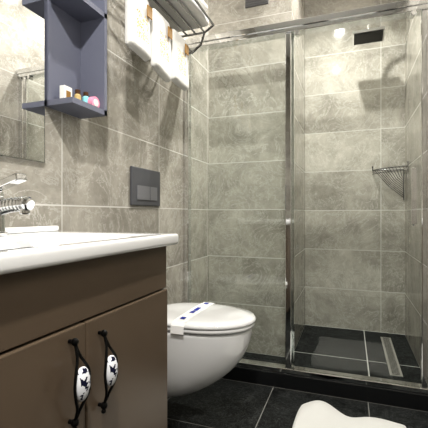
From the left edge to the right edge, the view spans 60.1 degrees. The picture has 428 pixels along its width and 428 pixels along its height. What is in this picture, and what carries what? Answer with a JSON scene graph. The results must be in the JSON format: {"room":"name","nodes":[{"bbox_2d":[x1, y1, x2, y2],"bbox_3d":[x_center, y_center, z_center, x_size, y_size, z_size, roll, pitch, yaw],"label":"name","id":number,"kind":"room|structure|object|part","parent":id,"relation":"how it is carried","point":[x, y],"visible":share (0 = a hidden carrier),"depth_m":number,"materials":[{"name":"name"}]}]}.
{"room":"bathroom","nodes":[
{"label":"bathroom","id":0,"kind":"room"},
{"bbox_2d":[0,0,208,303],"bbox_3d":[-0.477,-0.500,1.614,0.120,2.900,4.040,0,0,20],"label":"wall","id":1,"kind":"structure","parent":0,"point":[78,180],"depth_m":1.67,"materials":[{"name":"tile"}]},
{"bbox_2d":[0,0,44,162],"bbox_3d":[-0.697,-0.682,0.823,0.011,1.035,0.823,0,0,20],"label":"mirror","id":2,"kind":"object","parent":1,"relation":"attached to","point":[22,79],"visible":1,"depth_m":1.12,"materials":[{"name":"white mirror"}]},
{"bbox_2d":[45,0,106,118],"bbox_3d":[-0.473,-0.802,1.278,0.117,0.895,0.177,0,0,20],"label":"shelf unit","id":3,"kind":"object","parent":1,"relation":"attached to","point":[75,44],"visible":1,"depth_m":1.31,"materials":[{"name":"grey"}]},
{"bbox_2d":[60,85,71,97],"bbox_3d":[-0.502,-0.402,1.254,0.023,0.058,0.037,0,0,20],"label":"box","id":4,"kind":"object","parent":3,"relation":"in","point":[65,91],"visible":0.69,"depth_m":1.24,"materials":[{"name":"white cardboard"}]},
{"bbox_2d":[74,89,80,99],"bbox_3d":[-0.474,-0.402,1.288,0.024,0.058,0.024,0,0,20],"label":"toiletry bottle","id":5,"kind":"object","parent":3,"relation":"in","point":[77,95],"visible":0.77,"depth_m":1.28,"materials":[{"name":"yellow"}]},
{"bbox_2d":[82,92,88,102],"bbox_3d":[-0.455,-0.402,1.313,0.024,0.058,0.024,0,0,20],"label":"toiletry bottle","id":6,"kind":"object","parent":3,"relation":"in","point":[85,97],"visible":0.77,"depth_m":1.30,"materials":[{"name":"teal plastic"}]},
{"bbox_2d":[88,96,99,106],"bbox_3d":[-0.427,-0.395,1.316,0.020,0.044,0.044,0,0,20],"label":"soap","id":7,"kind":"object","parent":3,"relation":"in","point":[94,100],"visible":0.73,"depth_m":1.30,"materials":[{"name":"pink"}]},
{"bbox_2d":[130,166,159,205],"bbox_3d":[-0.331,-0.130,1.813,0.016,0.180,0.270,0,0,20],"label":"flush plate","id":8,"kind":"object","parent":1,"relation":"attached to","point":[144,187],"visible":0.98,"depth_m":1.79,"materials":[{"name":"grey plastic"}]},
{"bbox_2d":[125,0,214,90],"bbox_3d":[-0.241,-0.847,1.668,0.286,0.490,0.675,0,0,20],"label":"towel rack","id":9,"kind":"object","parent":1,"relation":"attached to","point":[153,28],"visible":1,"depth_m":1.66,"materials":[{"name":"white fabric"}]},
{"bbox_2d":[167,302,255,396],"bbox_3d":[-0.078,0.642,1.720,0.553,0.391,0.400,0,0,20],"label":"toilet bowl","id":10,"kind":"object","parent":1,"relation":"attached to","point":[207,344],"visible":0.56,"depth_m":1.57,"materials":[{"name":"white ceramic"}]},
{"bbox_2d":[179,302,209,318],"bbox_3d":[-0.086,0.447,1.722,0.020,0.001,0.300,0,0,20],"label":"print","id":11,"kind":"object","parent":10,"relation":"on","point":[200,307],"depth_m":1.70,"materials":[{"name":"blue"}]},
{"bbox_3d":[-0.057,0.488,1.712,0.500,0.016,0.376,0,0,20],"label":"seat","id":12,"kind":"part","parent":10,"relation":"part of","materials":[{"name":"white plastic"}]},
{"bbox_3d":[-0.057,0.464,1.712,0.510,0.027,0.384,0,0,20],"label":"lid","id":13,"kind":"part","parent":10,"relation":"part of","materials":[{"name":"white plastic"}]},
{"bbox_2d":[209,0,304,356],"bbox_3d":[0.374,-0.500,2.908,0.583,2.900,0.784,0,0,20],"label":"wall","id":14,"kind":"structure","parent":0,"point":[228,15],"depth_m":2.55,"materials":[{"name":"tile"}]},
{"bbox_2d":[245,0,268,7],"bbox_3d":[0.290,-1.468,2.512,0.160,0.105,0.016,0,0,20],"label":"air vent","id":15,"kind":"object","parent":14,"relation":"in","point":[250,3],"visible":1,"depth_m":2.51,"materials":[{"name":"grey metal"}]},
{"bbox_2d":[167,378,427,427],"bbox_3d":[-0.017,1.010,0.736,1.590,0.120,2.710,0,0,20],"label":"floor","id":16,"kind":"structure","parent":0,"point":[224,403],"depth_m":1.81,"materials":[{"name":"tile"}]},
{"bbox_2d":[0,173,178,427],"bbox_3d":[-0.445,0.425,0.812,0.493,1.050,0.757,0,0,20],"label":"vanity cabinet","id":17,"kind":"object","parent":16,"relation":"on","point":[83,329],"visible":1,"depth_m":0.75,"materials":[{"name":"brown"}]},
{"bbox_2d":[0,173,35,236],"bbox_3d":[-0.521,-0.022,0.934,0.160,0.158,0.064,0,0,20],"label":"faucet","id":18,"kind":"object","parent":17,"relation":"on","point":[22,204],"depth_m":0.91,"materials":[{"name":"silver metal"}]},
{"bbox_3d":[-0.326,0.517,0.570,0.020,0.605,0.358,0,0,20],"label":"vanity door","id":19,"kind":"part","parent":17,"relation":"part of","materials":[{"name":"brown wood"}]},
{"bbox_3d":[-0.255,0.318,0.686,0.033,0.174,0.045,0,0,20],"label":"vanity handle","id":20,"kind":"part","parent":17,"relation":"part of","materials":[{"name":"white ceramic"}]},
{"bbox_2d":[0,231,178,298],"bbox_3d":[-0.453,0.104,0.815,0.474,0.095,0.757,0,0,20],"label":"basin","id":21,"kind":"object","parent":17,"relation":"in","point":[33,264],"depth_m":0.76,"materials":[{"name":"white ceramic"}]},
{"bbox_3d":[-0.225,0.328,0.768,0.033,0.174,0.045,0,0,20],"label":"vanity handle","id":22,"kind":"part","parent":17,"relation":"part of","materials":[{"name":"white ceramic"}]},
{"bbox_3d":[-0.203,0.517,0.905,0.020,0.605,0.349,0,0,20],"label":"vanity door","id":23,"kind":"part","parent":17,"relation":"part of","materials":[{"name":"brown wood"}]},
{"bbox_2d":[222,366,427,410],"bbox_3d":[0.460,0.910,2.031,1.350,0.080,0.090,0,0,20],"label":"shower curb","id":24,"kind":"object","parent":16,"relation":"on","point":[391,397],"visible":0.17,"depth_m":1.93,"materials":[{"name":"black stone"}]},
{"bbox_2d":[184,0,427,393],"bbox_3d":[0.455,-0.090,2.018,1.350,1.920,0.088,0,0,20],"label":"shower door","id":25,"kind":"structure","parent":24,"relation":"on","point":[288,31],"depth_m":2.00,"materials":[{"name":"clear glass"}]},
{"bbox_3d":[0.717,-0.072,1.915,0.657,1.835,0.006,0,0,20],"label":"glass door","id":26,"kind":"part","parent":25,"relation":"part of","materials":[{"name":"clear glass"}]},
{"bbox_3d":[0.973,-0.085,1.804,0.024,0.286,0.043,0,0,20],"label":"door handle","id":27,"kind":"part","parent":25,"relation":"part of","materials":[{"name":"silver metal"}]},
{"bbox_2d":[292,400,405,427],"bbox_3d":[0.529,0.916,1.437,0.471,0.073,0.620,0,0,20],"label":"bath mat","id":28,"kind":"object","parent":16,"relation":"on","point":[317,414],"visible":1,"depth_m":1.62,"materials":[{"name":"white"}]},
{"bbox_2d":[305,0,404,334],"bbox_3d":[0.889,-0.500,3.200,1.350,2.900,0.120,0,0,20],"label":"wall","id":29,"kind":"structure","parent":0,"point":[316,7],"depth_m":3.04,"materials":[{"name":"tile"}]},
{"bbox_2d":[405,16,420,368],"bbox_3d":[0.903,-0.500,1.106,0.120,2.900,4.040,0,0,20],"label":"wall","id":30,"kind":"structure","parent":0,"point":[416,162],"depth_m":2.52,"materials":[{"name":"tile"}]},
{"bbox_2d":[352,25,385,45],"bbox_3d":[1.219,-1.388,2.695,0.396,0.207,0.151,0,0,20],"label":"shower head","id":31,"kind":"object","parent":30,"relation":"attached to","point":[374,37],"depth_m":2.70},
{"bbox_2d":[372,161,408,199],"bbox_3d":[1.345,-0.246,2.838,0.239,0.278,0.239,0,0,20],"label":"basket","id":32,"kind":"object","parent":30,"relation":"attached to","point":[400,170],"depth_m":2.88,"materials":[{"name":"silver metal"}]},
{"label":"outside","id":33,"kind":"structure","parent":0,"visible":0},
{"bbox_2d":[242,325,420,383],"bbox_3d":[0.681,1.010,2.632,1.590,0.120,1.330,0,0,20],"label":"shower floor","id":34,"kind":"structure","parent":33,"point":[348,353],"depth_m":2.50,"materials":[{"name":"tile"}]},
{"bbox_2d":[381,337,402,376],"bbox_3d":[1.192,0.948,2.502,0.070,0.004,0.720,0,0,20],"label":"floor drain","id":35,"kind":"object","parent":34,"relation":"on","point":[392,371],"depth_m":2.42,"materials":[{"name":"silver metal"}]}
]}

